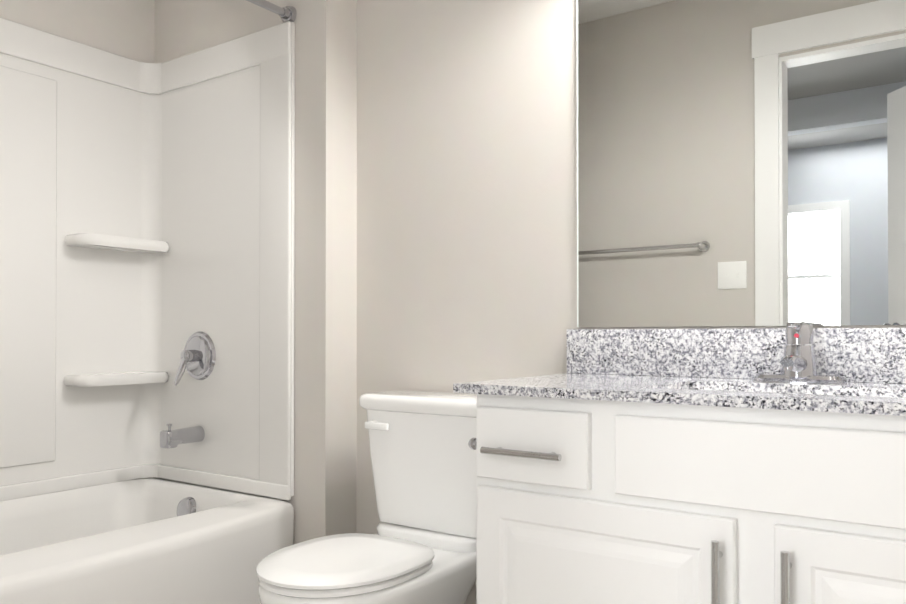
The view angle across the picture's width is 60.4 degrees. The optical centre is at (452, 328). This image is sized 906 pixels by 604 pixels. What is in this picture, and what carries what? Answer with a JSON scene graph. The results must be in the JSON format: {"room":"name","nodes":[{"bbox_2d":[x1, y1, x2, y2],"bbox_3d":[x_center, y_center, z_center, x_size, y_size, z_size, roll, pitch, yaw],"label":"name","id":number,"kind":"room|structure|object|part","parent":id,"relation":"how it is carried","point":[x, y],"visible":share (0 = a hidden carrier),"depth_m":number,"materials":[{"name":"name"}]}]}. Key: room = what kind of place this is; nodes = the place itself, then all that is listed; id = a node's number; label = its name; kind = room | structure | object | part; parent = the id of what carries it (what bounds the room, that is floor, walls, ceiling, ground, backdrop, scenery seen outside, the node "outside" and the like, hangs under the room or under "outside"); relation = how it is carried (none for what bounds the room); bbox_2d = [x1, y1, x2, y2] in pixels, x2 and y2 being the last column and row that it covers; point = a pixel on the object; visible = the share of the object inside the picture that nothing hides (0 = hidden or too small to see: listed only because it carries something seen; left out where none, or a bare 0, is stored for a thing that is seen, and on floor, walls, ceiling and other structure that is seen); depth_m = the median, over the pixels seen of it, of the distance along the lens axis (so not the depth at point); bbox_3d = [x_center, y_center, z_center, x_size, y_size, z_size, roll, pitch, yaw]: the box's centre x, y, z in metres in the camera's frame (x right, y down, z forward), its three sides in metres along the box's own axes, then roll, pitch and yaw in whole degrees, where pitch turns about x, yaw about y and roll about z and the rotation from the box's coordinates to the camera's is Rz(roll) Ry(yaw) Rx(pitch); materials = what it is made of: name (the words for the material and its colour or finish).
{"room":"bathroom","nodes":[
{"label":"bathroom","id":0,"kind":"room"},
{"bbox_2d":[0,0,154,479],"bbox_3d":[-1.793,-0.381,2.176,0.120,2.730,2.074,0,-1,35],"label":"wall","id":1,"kind":"structure","parent":0,"point":[124,28],"depth_m":2.81,"materials":[{"name":"paint"}]},
{"bbox_2d":[153,0,356,544],"bbox_3d":[-0.750,-0.375,2.874,1.030,2.730,0.266,0,-1,35],"label":"wall","id":2,"kind":"structure","parent":0,"point":[322,500],"depth_m":2.52,"materials":[{"name":"paint"}]},
{"bbox_2d":[246,0,296,22],"bbox_3d":[-0.974,-1.036,1.944,0.062,0.062,1.524,0,-1,35],"label":"curtain rod","id":3,"kind":"object","parent":2,"relation":"attached to","point":[287,13],"visible":0.88,"depth_m":2.52,"materials":[{"name":"silver metal"}]},
{"bbox_2d":[356,0,905,603],"bbox_3d":[0.613,-0.383,2.012,2.192,2.730,0.120,0,-1,35],"label":"wall","id":4,"kind":"structure","parent":0,"point":[466,190],"depth_m":2.35,"materials":[{"name":"paint"}]},
{"bbox_2d":[576,0,905,326],"bbox_3d":[0.837,-0.523,1.778,1.215,1.034,0.006,0,-1,35],"label":"mirror","id":5,"kind":"object","parent":4,"relation":"attached to","point":[741,162],"depth_m":1.87,"materials":[{"name":"clear glass"}]},
{"bbox_3d":[0.341,-0.520,2.124,0.004,1.034,0.006,0,-1,35],"label":"mirror edge","id":6,"kind":"part","parent":5,"relation":"part of","materials":[{"name":"silver metal"}]},
{"bbox_3d":[-0.445,1.007,1.384,3.222,0.060,2.340,0,-1,35],"label":"floor","id":7,"kind":"structure","parent":0,"visible":0},
{"bbox_2d":[0,17,294,603],"bbox_3d":[-1.234,-0.011,2.116,0.855,1.988,1.520,0,-1,35],"label":"bathtub","id":8,"kind":"object","parent":7,"relation":"on","point":[147,212],"visible":1,"depth_m":2.67,"materials":[{"name":"white plastic"}]},
{"bbox_2d":[256,391,475,603],"bbox_3d":[-0.183,0.588,2.014,0.484,0.795,0.734,0,-1,35],"label":"toilet","id":9,"kind":"object","parent":7,"relation":"on","point":[419,547],"visible":0.83,"depth_m":2.08,"materials":[{"name":"white ceramic"}]},
{"bbox_3d":[-0.264,0.570,1.899,0.370,0.042,0.452,0,-1,35],"label":"seat","id":10,"kind":"part","parent":9,"relation":"part of","materials":[{"name":"white plastic"}]},
{"bbox_3d":[-0.193,0.788,1.998,0.374,0.388,0.699,0,-1,35],"label":"bowl","id":11,"kind":"part","parent":9,"relation":"part of","materials":[{"name":"white ceramic"}]},
{"bbox_3d":[-0.213,0.279,2.231,0.085,0.028,0.029,0,-1,35],"label":"handle","id":12,"kind":"part","parent":9,"relation":"part of","materials":[{"name":"white plastic"}]},
{"bbox_3d":[-0.033,0.215,2.232,0.484,0.045,0.210,0,-1,35],"label":"lid","id":13,"kind":"part","parent":9,"relation":"part of","materials":[{"name":"white ceramic"}]},
{"bbox_3d":[-0.038,0.419,2.224,0.452,0.362,0.215,0,-1,35],"label":"tank","id":14,"kind":"part","parent":9,"relation":"part of","materials":[{"name":"white ceramic"}]},
{"bbox_2d":[453,321,905,603],"bbox_3d":[0.661,0.481,1.540,1.240,0.995,0.583,0,-1,35],"label":"bathroom vanity","id":15,"kind":"object","parent":7,"relation":"on","point":[701,466],"visible":1,"depth_m":1.46,"materials":[{"name":"white paint"}]},
{"bbox_3d":[0.053,0.256,1.718,0.040,0.032,0.032,0,-1,35],"label":"knob","id":16,"kind":"part","parent":15,"relation":"part of","materials":[{"name":"silver metal"}]},
{"bbox_3d":[0.520,0.239,1.339,1.136,0.150,0.019,0,-1,35],"label":"drawer","id":17,"kind":"part","parent":15,"relation":"part of","materials":[{"name":"white paint"}]},
{"bbox_3d":[0.520,0.592,1.336,1.136,0.518,0.019,0,-1,35],"label":"door","id":18,"kind":"part","parent":15,"relation":"part of","materials":[{"name":"white paint"}]},
{"bbox_2d":[754,321,846,383],"bbox_3d":[0.742,0.052,1.687,0.190,0.134,0.168,0,-1,35],"label":"faucet","id":19,"kind":"object","parent":15,"relation":"on","point":[798,362],"depth_m":1.69,"materials":[{"name":"silver metal"}]}
]}

